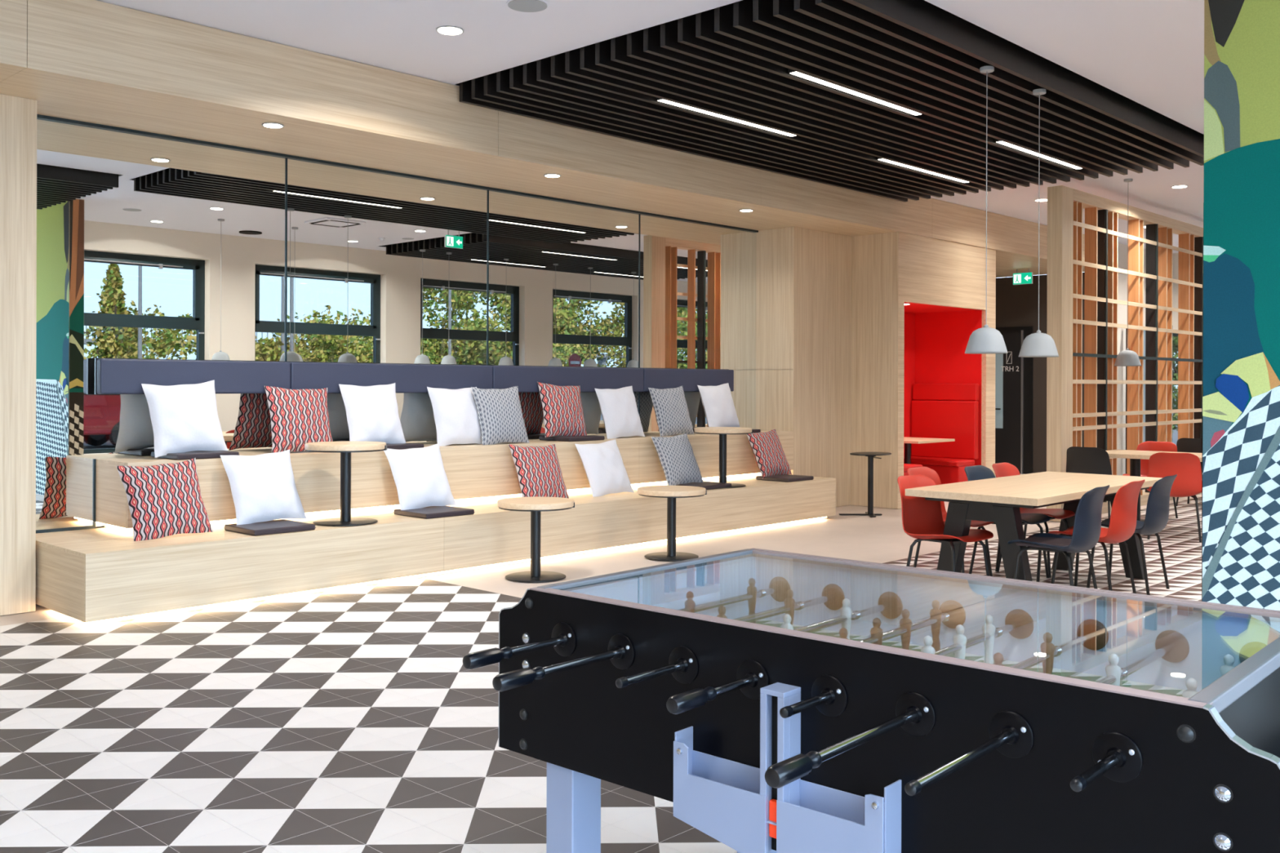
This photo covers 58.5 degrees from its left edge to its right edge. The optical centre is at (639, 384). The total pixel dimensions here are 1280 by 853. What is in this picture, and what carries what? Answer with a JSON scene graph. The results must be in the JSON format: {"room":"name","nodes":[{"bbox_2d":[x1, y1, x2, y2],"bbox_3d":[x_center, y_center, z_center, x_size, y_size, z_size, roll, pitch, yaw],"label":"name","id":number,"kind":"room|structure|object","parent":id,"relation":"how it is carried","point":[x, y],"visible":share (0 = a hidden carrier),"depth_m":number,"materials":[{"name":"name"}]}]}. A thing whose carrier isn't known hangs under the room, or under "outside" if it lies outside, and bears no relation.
{"room":"recreation lounge","nodes":[
{"label":"recreation lounge","id":0,"kind":"room"},
{"bbox_2d":[0,93,36,615],"bbox_3d":[-6.363,-0.184,5.064,1.000,3.170,6.540,0,0,44],"label":"wall pier","id":1,"kind":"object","parent":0,"point":[18,115],"visible":1,"depth_m":7.01,"materials":[{"name":"brown wood"}]},
{"bbox_2d":[0,63,1084,277],"bbox_3d":[-1.185,-1.794,10.467,2.424,0.079,21.500,0,0,44],"label":"soffit","id":2,"kind":"structure","parent":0,"point":[57,95],"depth_m":8.65,"materials":[{"name":"brown wood"}]},
{"bbox_2d":[262,122,284,128],"bbox_3d":[-2.488,-1.752,7.743,0.144,0.008,0.144,0,0,44],"label":"recessed light","id":3,"kind":"object","parent":2,"relation":"attached to","point":[272,125],"visible":1,"depth_m":7.72,"materials":[{"name":"grey plastic"}]},
{"bbox_2d":[543,173,560,177],"bbox_3d":[-0.734,-1.747,9.581,0.144,0.008,0.144,0,0,44],"label":"recessed light","id":4,"kind":"object","parent":2,"relation":"attached to","point":[545,175],"visible":1,"depth_m":9.56,"materials":[{"name":"grey"}]},
{"bbox_2d":[739,208,753,212],"bbox_3d":[1.068,-1.742,11.469,0.144,0.008,0.144,0,0,44],"label":"recessed light","id":5,"kind":"object","parent":2,"relation":"attached to","point":[742,210],"visible":1,"depth_m":11.44,"materials":[{"name":"grey"}]},
{"bbox_2d":[1013,268,1032,284],"bbox_3d":[5.755,-1.618,17.177,0.300,0.230,0.038,0,0,44],"label":"exit sign","id":6,"kind":"object","parent":2,"relation":"hanging from","point":[1019,278],"visible":1,"depth_m":17.16,"materials":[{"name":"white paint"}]},
{"bbox_2d":[0,474,1201,852],"bbox_3d":[3.023,1.489,8.169,11.900,0.120,24.000,0,0,44],"label":"floor","id":7,"kind":"structure","parent":0,"point":[348,720],"depth_m":4.87,"materials":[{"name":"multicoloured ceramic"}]},
{"bbox_2d":[35,430,835,625],"bbox_3d":[-0.942,0.967,9.799,1.170,0.900,7.759,0,0,44],"label":"bench","id":8,"kind":"object","parent":7,"relation":"on","point":[95,575],"visible":0.66,"depth_m":8.35,"materials":[{"name":"brown wood"}]},
{"bbox_2d":[116,457,213,541],"bbox_3d":[-3.062,0.746,7.382,0.256,0.507,0.534,0,0,39],"label":"cushion","id":9,"kind":"object","parent":8,"relation":"on","point":[166,500],"visible":1,"depth_m":7.32,"materials":[{"name":"red fabric"}]},
{"bbox_2d":[150,450,239,460],"bbox_3d":[-3.101,0.491,7.963,0.424,0.038,0.444,0,0,44],"label":"seat pad","id":10,"kind":"object","parent":8,"relation":"on","point":[194,454],"visible":0.82,"depth_m":7.81,"materials":[{"name":"grey fabric"}]},
{"bbox_2d":[141,380,227,457],"bbox_3d":[-3.161,0.235,7.947,0.212,0.530,0.550,0,0,42],"label":"cushion","id":11,"kind":"object","parent":10,"relation":"on","point":[184,418],"visible":0.99,"depth_m":7.88,"materials":[{"name":"white fabric"}]},
{"bbox_2d":[223,519,315,535],"bbox_3d":[-2.488,0.963,7.680,0.424,0.038,0.444,0,0,44],"label":"seat pad","id":12,"kind":"object","parent":8,"relation":"on","point":[282,526],"visible":0.99,"depth_m":7.59,"materials":[{"name":"grey fabric"}]},
{"bbox_2d":[220,449,306,524],"bbox_3d":[-2.598,0.715,7.899,0.250,0.499,0.533,0,0,42],"label":"cushion","id":13,"kind":"object","parent":12,"relation":"on","point":[263,486],"visible":0.99,"depth_m":7.83,"materials":[{"name":"white fabric"}]},
{"bbox_2d":[264,386,333,453],"bbox_3d":[-2.551,0.271,8.584,0.537,0.516,0.216,0,0,-43],"label":"cushion","id":14,"kind":"object","parent":8,"relation":"on","point":[299,417],"visible":0.93,"depth_m":8.50,"materials":[{"name":"red fabric"}]},
{"bbox_2d":[304,440,386,526],"bbox_3d":[-2.086,0.701,8.100,0.560,0.565,0.560,0,0,44],"label":"round side table","id":15,"kind":"object","parent":8,"relation":"on","point":[345,448],"visible":1,"depth_m":8.06,"materials":[{"name":"brown wood"}]},
{"bbox_2d":[386,442,423,449],"bbox_3d":[-2.024,0.494,9.091,0.424,0.038,0.444,0,0,44],"label":"seat pad","id":16,"kind":"object","parent":8,"relation":"on","point":[397,446],"visible":0.32,"depth_m":8.99,"materials":[{"name":"grey fabric"}]},
{"bbox_2d":[338,382,405,444],"bbox_3d":[-2.111,0.246,9.045,0.218,0.514,0.527,0,0,42],"label":"cushion","id":17,"kind":"object","parent":16,"relation":"on","point":[372,415],"visible":0.93,"depth_m":8.98,"materials":[{"name":"white fabric"}]},
{"bbox_2d":[393,506,475,519],"bbox_3d":[-1.555,0.965,8.628,0.424,0.038,0.444,0,0,44],"label":"seat pad","id":18,"kind":"object","parent":8,"relation":"on","point":[430,512],"visible":0.94,"depth_m":8.53,"materials":[{"name":"grey fabric"}]},
{"bbox_2d":[383,443,457,510],"bbox_3d":[-1.694,0.720,8.818,0.247,0.496,0.545,0,0,43],"label":"cushion","id":19,"kind":"object","parent":18,"relation":"on","point":[419,474],"visible":0.99,"depth_m":8.74,"materials":[{"name":"white fabric"}]},
{"bbox_2d":[426,386,482,446],"bbox_3d":[-1.542,0.274,9.669,0.214,0.504,0.525,0,0,44],"label":"cushion","id":20,"kind":"object","parent":8,"relation":"on","point":[455,415],"visible":0.95,"depth_m":9.58,"materials":[{"name":"white fabric"}]},
{"bbox_2d":[471,386,529,444],"bbox_3d":[-1.205,0.272,9.894,0.214,0.508,0.525,0,0,41],"label":"cushion","id":21,"kind":"object","parent":8,"relation":"on","point":[500,417],"visible":1,"depth_m":9.81,"materials":[{"name":"grey fabric"}]},
{"bbox_2d":[508,444,568,498],"bbox_3d":[-0.851,0.753,9.697,0.531,0.495,0.258,0,0,-42],"label":"cushion","id":22,"kind":"object","parent":8,"relation":"on","point":[539,473],"visible":0.94,"depth_m":9.62,"materials":[{"name":"red fabric"}]},
{"bbox_2d":[539,435,604,441],"bbox_3d":[-0.629,0.498,10.552,0.424,0.038,0.444,0,0,44],"label":"seat pad","id":23,"kind":"object","parent":8,"relation":"on","point":[588,437],"visible":0.9,"depth_m":10.41,"materials":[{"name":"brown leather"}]},
{"bbox_2d":[537,382,586,437],"bbox_3d":[-0.709,0.246,10.514,0.552,0.537,0.216,0,0,-43],"label":"cushion","id":24,"kind":"object","parent":23,"relation":"on","point":[562,406],"visible":0.99,"depth_m":10.43,"materials":[{"name":"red fabric"}]},
{"bbox_2d":[574,439,634,497],"bbox_3d":[-0.314,0.758,10.261,0.256,0.501,0.539,0,0,40],"label":"cushion","id":25,"kind":"object","parent":8,"relation":"on","point":[605,470],"visible":1,"depth_m":10.17,"materials":[{"name":"white fabric"}]},
{"bbox_2d":[595,386,644,439],"bbox_3d":[-0.191,0.278,11.057,0.222,0.525,0.542,0,0,39],"label":"cushion","id":26,"kind":"object","parent":8,"relation":"on","point":[619,409],"visible":0.98,"depth_m":10.97,"materials":[{"name":"white fabric"}]},
{"bbox_2d":[648,386,694,436],"bbox_3d":[0.323,0.277,11.595,0.214,0.522,0.538,0,0,43],"label":"cushion","id":27,"kind":"object","parent":8,"relation":"on","point":[669,405],"visible":1,"depth_m":11.50,"materials":[{"name":"grey fabric"}]},
{"bbox_2d":[651,433,703,485],"bbox_3d":[0.364,0.730,10.974,0.256,0.496,0.524,0,0,39],"label":"cushion","id":28,"kind":"object","parent":8,"relation":"on","point":[678,463],"visible":0.98,"depth_m":10.88,"materials":[{"name":"grey fabric"}]},
{"bbox_2d":[675,481,731,489],"bbox_3d":[0.577,0.972,10.948,0.424,0.038,0.444,0,0,44],"label":"seat pad","id":29,"kind":"object","parent":8,"relation":"on","point":[707,485],"visible":0.55,"depth_m":10.84,"materials":[{"name":"black fabric"}]},
{"bbox_2d":[693,426,752,487],"bbox_3d":[0.807,0.710,11.116,0.560,0.565,0.560,0,0,44],"label":"round side table","id":30,"kind":"object","parent":8,"relation":"on","point":[722,432],"visible":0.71,"depth_m":11.08,"materials":[{"name":"brown wood"}]},
{"bbox_2d":[751,428,760,432],"bbox_3d":[0.993,0.503,12.252,0.424,0.038,0.444,0,0,44],"label":"seat pad","id":31,"kind":"object","parent":8,"relation":"on","point":[753,430],"visible":0.18,"depth_m":12.22,"materials":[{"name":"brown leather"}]},
{"bbox_2d":[697,382,739,426],"bbox_3d":[0.845,0.249,12.142,0.225,0.524,0.540,0,0,39],"label":"cushion","id":32,"kind":"object","parent":31,"relation":"on","point":[717,402],"visible":0.91,"depth_m":12.05,"materials":[{"name":"white fabric"}]},
{"bbox_2d":[755,474,813,482],"bbox_3d":[1.503,0.975,11.861,0.424,0.038,0.444,0,0,44],"label":"seat pad","id":33,"kind":"object","parent":8,"relation":"on","point":[779,477],"visible":0.94,"depth_m":11.73,"materials":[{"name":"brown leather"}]},
{"bbox_2d":[746,429,791,479],"bbox_3d":[1.359,0.729,12.015,0.548,0.495,0.253,0,0,-44],"label":"cushion","id":34,"kind":"object","parent":33,"relation":"on","point":[770,456],"visible":0.99,"depth_m":11.92,"materials":[{"name":"red fabric"}]},
{"bbox_2d":[497,497,574,582],"bbox_3d":[-0.764,1.135,8.371,0.560,0.565,0.560,0,0,44],"label":"round side table","id":35,"kind":"object","parent":7,"relation":"on","point":[535,505],"visible":1,"depth_m":8.33,"materials":[{"name":"brown wood"}]},
{"bbox_2d":[637,485,706,560],"bbox_3d":[0.259,1.138,9.371,0.560,0.565,0.560,0,0,44],"label":"round side table","id":36,"kind":"object","parent":7,"relation":"on","point":[671,493],"visible":0.99,"depth_m":9.33,"materials":[{"name":"brown wood"}]},
{"bbox_2d":[839,452,891,517],"bbox_3d":[2.492,1.091,12.479,0.468,0.674,0.540,0,0,44],"label":"table","id":37,"kind":"object","parent":7,"relation":"on","point":[870,455],"visible":1,"depth_m":12.43,"materials":[{"name":"black metal"}]},
{"bbox_2d":[462,547,1279,852],"bbox_3d":[0.519,0.960,2.511,1.755,0.924,1.569,0,0,41],"label":"foosball table","id":38,"kind":"object","parent":7,"relation":"on","point":[780,702],"visible":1,"depth_m":2.31,"materials":[{"name":"black laminate"}]},
{"bbox_2d":[519,738,527,750],"bbox_3d":[-0.284,0.879,2.787,0.028,0.028,0.002,0,0,41],"label":"washer","id":39,"kind":"object","parent":38,"relation":"in","point":[522,742],"depth_m":2.78,"materials":[{"name":"black"}]},
{"bbox_2d":[519,708,527,720],"bbox_3d":[-0.284,0.806,2.787,0.028,0.028,0.002,0,0,41],"label":"washer","id":40,"kind":"object","parent":38,"relation":"in","point":[522,712],"depth_m":2.78,"materials":[{"name":"black"}]},
{"bbox_2d":[521,632,529,644],"bbox_3d":[-0.278,0.619,2.781,0.028,0.028,0.002,0,0,41],"label":"washer","id":41,"kind":"object","parent":38,"relation":"in","point":[525,636],"depth_m":2.78,"materials":[{"name":"silver metal"}]},
{"bbox_2d":[524,597,533,608],"bbox_3d":[-0.270,0.532,2.775,0.028,0.028,0.002,0,0,41],"label":"screw","id":42,"kind":"object","parent":38,"relation":"in","point":[528,601],"depth_m":2.77,"materials":[{"name":"black"}]},
{"bbox_2d":[768,799,776,838],"bbox_3d":[0.267,0.854,2.243,0.026,0.073,0.015,0,0,41],"label":"clip","id":43,"kind":"object","parent":38,"relation":"attached to","point":[772,802],"depth_m":2.24,"materials":[{"name":"orange plastic"}]},
{"bbox_2d":[673,726,901,852],"bbox_3d":[0.276,0.861,2.253,0.497,0.260,0.062,0,0,41],"label":"tray","id":44,"kind":"object","parent":38,"relation":"on","point":[844,805],"depth_m":2.24,"materials":[{"name":"blue metal"}]},
{"bbox_2d":[1177,724,1195,742],"bbox_3d":[0.854,0.547,1.785,0.028,0.028,0.002,0,0,41],"label":"bolt","id":45,"kind":"object","parent":38,"relation":"in","point":[1185,733],"depth_m":1.78,"materials":[{"name":"black"}]},
{"bbox_2d":[1213,832,1232,851],"bbox_3d":[0.893,0.702,1.750,0.028,0.028,0.002,0,0,41],"label":"screw","id":46,"kind":"object","parent":38,"relation":"in","point":[1222,842],"depth_m":1.75,"materials":[{"name":"silver metal"}]},
{"bbox_2d":[1213,784,1232,803],"bbox_3d":[0.893,0.628,1.750,0.028,0.028,0.002,0,0,41],"label":"screw","id":47,"kind":"object","parent":38,"relation":"in","point":[1222,793],"depth_m":1.75,"materials":[{"name":"silver metal"}]},
{"bbox_2d":[903,463,922,475],"bbox_3d":[2.853,0.709,13.739,0.920,1.440,0.560,0,0,44],"label":"bench","id":48,"kind":"object","parent":7,"relation":"on","point":[906,466],"visible":0.04,"depth_m":13.43,"materials":[{"name":"red leather"}]},
{"bbox_2d":[903,436,955,463],"bbox_3d":[3.397,1.060,14.352,0.740,0.740,0.900,0,0,44],"label":"table","id":49,"kind":"object","parent":7,"relation":"on","point":[908,441],"visible":0.38,"depth_m":14.18,"materials":[{"name":"brown wood"}]},
{"bbox_2d":[903,383,978,484],"bbox_3d":[3.820,0.712,14.751,0.920,1.440,0.560,0,0,44],"label":"bench","id":50,"kind":"object","parent":7,"relation":"on","point":[957,418],"visible":0.75,"depth_m":14.77,"materials":[{"name":"red fabric"}]},
{"bbox_2d":[897,474,993,576],"bbox_3d":[1.989,1.021,7.502,0.467,0.813,0.536,0,0,-42],"label":"shell chair","id":51,"kind":"object","parent":7,"relation":"on","point":[922,518],"visible":0.84,"depth_m":7.61,"materials":[{"name":"red plastic"}]},
{"bbox_2d":[906,466,993,576],"bbox_3d":[2.231,1.022,8.262,0.536,0.813,0.467,0,0,43],"label":"shell chair","id":52,"kind":"object","parent":7,"relation":"on","point":[927,472],"visible":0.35,"depth_m":8.31,"materials":[{"name":"red plastic"}]},
{"bbox_2d":[964,465,1050,577],"bbox_3d":[2.694,1.023,8.429,0.536,0.813,0.467,0,0,44],"label":"shell chair","id":53,"kind":"object","parent":7,"relation":"on","point":[974,473],"visible":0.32,"depth_m":8.46,"materials":[{"name":"black"}]},
{"bbox_2d":[991,462,1075,577],"bbox_3d":[2.998,1.024,8.747,0.536,0.813,0.467,0,0,42],"label":"shell chair","id":54,"kind":"object","parent":7,"relation":"on","point":[1001,469],"visible":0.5,"depth_m":8.81,"materials":[{"name":"red plastic"}]},
{"bbox_2d":[905,471,1162,581],"bbox_3d":[2.802,1.058,7.939,0.900,0.740,2.160,0,0,44],"label":"dining table","id":55,"kind":"object","parent":7,"relation":"on","point":[998,500],"visible":0.73,"depth_m":7.40,"materials":[{"name":"brown wood"}]},
{"bbox_2d":[1007,484,1109,589],"bbox_3d":[2.605,1.023,7.080,0.536,0.813,0.467,0,0,40],"label":"shell chair","id":56,"kind":"object","parent":7,"relation":"on","point":[1087,520],"visible":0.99,"depth_m":6.91,"materials":[{"name":"blue plastic"}]},
{"bbox_2d":[1066,446,1111,518],"bbox_3d":[4.575,1.028,11.488,0.467,0.813,0.536,0,0,44],"label":"shell chair","id":57,"kind":"object","parent":7,"relation":"on","point":[1094,460],"visible":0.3,"depth_m":11.30,"materials":[{"name":"black plastic"}]},
{"bbox_2d":[1048,479,1145,593],"bbox_3d":[3.005,1.024,7.498,0.536,0.813,0.467,0,0,42],"label":"shell chair","id":58,"kind":"object","parent":7,"relation":"on","point":[1123,517],"visible":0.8,"depth_m":7.30,"materials":[{"name":"red plastic"}]},
{"bbox_2d":[1046,185,1203,521],"bbox_3d":[6.325,-0.311,14.023,0.166,3.500,5.780,0,0,44],"label":"lattice screen","id":59,"kind":"object","parent":7,"relation":"on","point":[1064,381],"visible":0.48,"depth_m":12.91,"materials":[{"name":"brown wood"}]},
{"bbox_2d":[1086,474,1177,595],"bbox_3d":[3.419,1.025,7.933,0.536,0.813,0.467,0,0,41],"label":"shell chair","id":60,"kind":"object","parent":7,"relation":"on","point":[1157,515],"visible":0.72,"depth_m":7.73,"materials":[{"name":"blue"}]},
{"bbox_2d":[1125,325,1173,474],"bbox_3d":[7.863,0.274,17.654,0.680,2.340,0.060,0,0,44],"label":"wall","id":61,"kind":"structure","parent":7,"relation":"on","point":[1144,415],"depth_m":17.69,"materials":[{"name":"white paint"}]},
{"bbox_2d":[1122,440,1177,518],"bbox_3d":[5.475,1.031,12.257,0.467,0.813,0.536,0,0,44],"label":"shell chair","id":62,"kind":"object","parent":7,"relation":"on","point":[1149,445],"visible":0.23,"depth_m":12.45,"materials":[{"name":"red plastic"}]},
{"bbox_2d":[1106,449,1202,521],"bbox_3d":[5.487,1.067,11.183,1.950,0.740,0.800,0,0,44],"label":"table","id":63,"kind":"object","parent":7,"relation":"on","point":[1135,456],"visible":0.24,"depth_m":11.57,"materials":[{"name":"brown wood"}]},
{"bbox_2d":[1146,452,1201,542],"bbox_3d":[4.964,1.030,10.608,0.467,0.813,0.536,0,0,26],"label":"shell chair","id":64,"kind":"object","parent":7,"relation":"on","point":[1187,466],"visible":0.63,"depth_m":10.39,"materials":[{"name":"red plastic"}]},
{"bbox_2d":[1175,437,1202,506],"bbox_3d":[6.595,1.034,13.431,0.467,0.813,0.536,0,0,44],"label":"shell chair","id":65,"kind":"object","parent":7,"relation":"on","point":[1184,445],"visible":0.16,"depth_m":13.30,"materials":[{"name":"black plastic"}]},
{"bbox_2d":[96,0,1204,253],"bbox_3d":[3.939,-2.233,7.306,9.400,0.050,24.000,0,0,44],"label":"ceiling","id":66,"kind":"structure","parent":0,"point":[1150,53],"depth_m":7.27,"materials":[{"name":"white paint"}]},
{"bbox_2d":[435,26,463,35],"bbox_3d":[-1.193,-2.219,7.172,0.174,0.008,0.174,0,0,44],"label":"recessed light","id":67,"kind":"object","parent":66,"relation":"in","point":[448,30],"visible":1,"depth_m":7.16,"materials":[{"name":"grey plastic"}]},
{"bbox_2d":[506,0,548,12],"bbox_3d":[-0.658,-2.218,6.690,0.250,0.006,0.250,0,0,44],"label":"ceiling speaker","id":68,"kind":"object","parent":66,"relation":"attached to","point":[524,6],"visible":1,"depth_m":6.68,"materials":[{"name":"white paint"}]},
{"bbox_2d":[1034,198,1047,201],"bbox_3d":[4.809,-2.201,13.664,0.174,0.008,0.174,0,0,44],"label":"recessed light","id":69,"kind":"object","parent":66,"relation":"in","point":[1040,199],"visible":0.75,"depth_m":13.65,"materials":[{"name":"grey"}]},
{"bbox_2d":[1114,178,1141,366],"bbox_3d":[5.248,-1.199,12.288,0.272,2.011,0.272,0,0,44],"label":"pendant lamp","id":70,"kind":"object","parent":66,"relation":"hanging from","point":[1127,357],"visible":1,"depth_m":12.22,"materials":[{"name":"grey metal"}]},
{"bbox_2d":[1170,185,1187,188],"bbox_3d":[6.005,-2.197,12.716,0.174,0.008,0.174,0,0,44],"label":"recessed light","id":71,"kind":"object","parent":66,"relation":"in","point":[1175,186],"visible":1,"depth_m":12.68,"materials":[{"name":"grey"}]},
{"bbox_2d":[755,226,852,506],"bbox_3d":[1.702,-0.160,13.446,1.095,3.170,1.153,0,0,44],"label":"wall","id":72,"kind":"structure","parent":0,"point":[803,276],"depth_m":12.94,"materials":[{"name":"brown wood"}]},
{"bbox_2d":[851,231,898,509],"bbox_3d":[2.709,-0.157,13.325,0.719,3.170,0.062,0,0,44],"label":"wall","id":73,"kind":"structure","parent":0,"point":[874,257],"depth_m":13.27,"materials":[{"name":"brown wood"}]},
{"bbox_2d":[897,231,995,509],"bbox_3d":[3.753,-0.154,13.940,0.060,3.170,2.390,0,0,44],"label":"wall","id":74,"kind":"structure","parent":0,"point":[931,271],"depth_m":13.90,"materials":[{"name":"brown wood"}]},
{"bbox_2d":[0,0,1084,266],"bbox_3d":[-0.347,-2.011,9.668,0.140,0.520,21.500,0,0,44],"label":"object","id":75,"kind":"structure","parent":74,"relation":"attached to","point":[92,40],"depth_m":7.99,"materials":[{"name":"brown wood"}]},
{"bbox_2d":[903,302,982,465],"bbox_3d":[3.317,0.210,14.266,1.020,2.440,2.120,0,0,44],"label":"lining","id":76,"kind":"object","parent":74,"relation":"in","point":[936,338],"visible":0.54,"depth_m":15.03,"materials":[{"name":"red fabric"}]},
{"bbox_2d":[995,271,1084,473],"bbox_3d":[6.265,-0.146,18.295,2.400,3.170,0.120,0,0,44],"label":"wall","id":77,"kind":"structure","parent":0,"point":[1016,305],"depth_m":18.18,"materials":[{"name":"grey paint"}]},
{"bbox_2d":[995,326,1033,474],"bbox_3d":[5.950,0.258,18.429,0.760,2.360,0.120,0,0,44],"label":"door","id":78,"kind":"structure","parent":77,"relation":"in","point":[1014,374],"depth_m":18.37,"materials":[{"name":"black"}]},
{"bbox_2d":[1117,243,1146,475],"bbox_3d":[8.002,-0.376,18.449,0.100,3.640,2.500,0,0,44],"label":"wall","id":79,"kind":"structure","parent":0,"point":[1122,248],"depth_m":17.92,"materials":[{"name":"white paint"}]},
{"bbox_2d":[1172,253,1178,329],"bbox_3d":[11.540,-1.540,16.721,7.600,1.290,0.120,0,0,44],"label":"wall","id":80,"kind":"structure","parent":0,"point":[1175,255],"depth_m":19.11,"materials":[{"name":"white paint"}]},
{"bbox_2d":[1201,0,1279,610],"bbox_3d":[3.143,-0.391,4.287,1.894,3.640,0.179,0,0,44],"label":"wall","id":81,"kind":"structure","parent":0,"point":[1241,467],"depth_m":4.77,"materials":[{"name":"multicoloured paint"}]},
{"bbox_3d":[-1.463,-0.169,10.314,0.240,3.170,7.820,0,0,44],"label":"wall","id":82,"kind":"structure","parent":0,"visible":0},
{"bbox_2d":[35,118,285,530],"bbox_3d":[-3.390,-0.385,8.088,0.015,2.710,1.904,0,0,44],"label":"mirror","id":83,"kind":"object","parent":82,"relation":"attached to","point":[148,247],"visible":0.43,"depth_m":7.95,"materials":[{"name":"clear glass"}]},
{"bbox_2d":[35,525,95,533],"bbox_3d":[-3.882,0.968,7.573,0.030,0.020,0.520,0,0,44],"label":"frame","id":84,"kind":"object","parent":83,"relation":"attached to","point":[86,526],"visible":0.64,"depth_m":7.61,"materials":[{"name":"black metal"}]},
{"bbox_2d":[93,458,96,525],"bbox_3d":[-3.708,0.734,7.756,0.028,0.450,0.015,0,0,44],"label":"frame","id":85,"kind":"object","parent":83,"relation":"attached to","point":[94,460],"visible":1,"depth_m":7.75,"materials":[{"name":"black metal"}]},
{"bbox_2d":[284,157,287,361],"bbox_3d":[-2.727,-0.383,8.783,0.024,2.710,0.016,0,0,44],"label":"frame","id":86,"kind":"object","parent":82,"relation":"attached to","point":[286,187],"visible":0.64,"depth_m":8.77,"materials":[{"name":"black metal"}]},
{"bbox_2d":[287,158,487,444],"bbox_3d":[-2.047,-0.381,9.495,0.015,2.710,1.954,0,0,44],"label":"mirror","id":87,"kind":"object","parent":82,"relation":"attached to","point":[382,268],"visible":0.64,"depth_m":9.43,"materials":[{"name":"clear glass"}]},
{"bbox_2d":[36,114,758,232],"bbox_3d":[-1.346,-1.744,10.193,0.030,0.020,7.800,0,0,44],"label":"frame","id":88,"kind":"object","parent":82,"relation":"attached to","point":[38,116],"visible":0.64,"depth_m":9.15,"materials":[{"name":"black metal"}]},
{"bbox_2d":[94,357,733,394],"bbox_3d":[-1.342,-0.046,10.111,0.153,0.245,6.715,0,0,44],"label":"backrest","id":89,"kind":"object","parent":82,"relation":"attached to","point":[112,375],"visible":0.77,"depth_m":9.19,"materials":[{"name":"blue"}]},
{"bbox_2d":[486,189,488,364],"bbox_3d":[-1.367,-0.379,10.208,0.024,2.710,0.016,0,0,44],"label":"frame","id":90,"kind":"object","parent":82,"relation":"attached to","point":[487,322],"visible":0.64,"depth_m":10.20,"materials":[{"name":"black metal"}]},
{"bbox_2d":[488,190,639,439],"bbox_3d":[-0.690,-0.377,10.917,0.015,2.710,1.944,0,0,44],"label":"mirror","id":91,"kind":"object","parent":82,"relation":"attached to","point":[564,277],"visible":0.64,"depth_m":10.84,"materials":[{"name":"clear glass"}]},
{"bbox_2d":[638,213,640,416],"bbox_3d":[-0.014,-0.375,11.626,0.024,2.710,0.016,0,0,44],"label":"frame","id":92,"kind":"object","parent":82,"relation":"attached to","point":[639,214],"visible":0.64,"depth_m":11.62,"materials":[{"name":"black metal"}]},
{"bbox_2d":[640,213,756,435],"bbox_3d":[0.655,-0.373,12.326,0.015,2.710,1.919,0,0,44],"label":"pane","id":93,"kind":"object","parent":82,"relation":"attached to","point":[698,281],"visible":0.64,"depth_m":12.29,"materials":[{"name":"clear glass"}]},
{"bbox_3d":[2.086,-2.409,9.586,3.510,0.389,6.400,0,0,44],"label":"ceiling","id":94,"kind":"structure","parent":0,"visible":0},
{"bbox_2d":[459,0,1204,201],"bbox_3d":[2.061,-2.329,9.596,3.370,0.490,6.320,0,0,44],"label":"ceiling","id":95,"kind":"structure","parent":94,"relation":"hanging from","point":[733,60],"depth_m":8.49,"materials":[{"name":"black laminate"}]},
{"bbox_2d":[655,97,795,136],"bbox_3d":[0.723,-2.133,9.034,0.090,0.080,1.660,0,0,44],"label":"linear light","id":96,"kind":"object","parent":95,"relation":"attached to","point":[659,100],"visible":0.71,"depth_m":8.96,"materials":[{"name":"white plastic"}]},
{"bbox_2d":[787,68,921,115],"bbox_3d":[1.595,-2.130,8.271,0.090,0.080,1.640,0,0,44],"label":"linear light","id":97,"kind":"object","parent":95,"relation":"attached to","point":[791,72],"visible":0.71,"depth_m":8.17,"materials":[{"name":"white plastic"}]},
{"bbox_2d":[875,156,968,182],"bbox_3d":[2.808,-2.127,11.219,0.090,0.080,1.660,0,0,44],"label":"linear light","id":98,"kind":"object","parent":95,"relation":"attached to","point":[877,157],"visible":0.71,"depth_m":11.15,"materials":[{"name":"white plastic"}]},
{"bbox_2d":[964,66,1008,354],"bbox_3d":[2.284,-1.144,7.528,0.272,1.883,0.272,0,0,44],"label":"pendant lamp","id":99,"kind":"object","parent":95,"relation":"hanging from","point":[986,340],"visible":1,"depth_m":7.46,"materials":[{"name":"grey metal"}]},
{"bbox_2d":[994,137,1082,168],"bbox_3d":[3.674,-2.124,10.448,0.090,0.080,1.680,0,0,44],"label":"linear light","id":100,"kind":"object","parent":95,"relation":"attached to","point":[996,140],"visible":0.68,"depth_m":10.34,"materials":[{"name":"white plastic"}]},
{"bbox_2d":[1018,88,1058,357],"bbox_3d":[2.829,-1.138,8.099,0.272,1.891,0.272,0,0,44],"label":"pendant lamp","id":101,"kind":"object","parent":95,"relation":"hanging from","point":[1038,344],"visible":1,"depth_m":8.03,"materials":[{"name":"grey metal"}]},
{"bbox_3d":[11.770,0.280,16.496,6.950,2.350,0.120,0,0,44],"label":"wall","id":102,"kind":"structure","parent":0,"visible":0},
{"bbox_2d":[1172,333,1177,444],"bbox_3d":[9.014,0.272,19.113,0.650,2.350,0.100,0,0,44],"label":"window","id":103,"kind":"structure","parent":102,"relation":"in","point":[1175,363],"depth_m":19.14,"materials":[{"name":"teal"}]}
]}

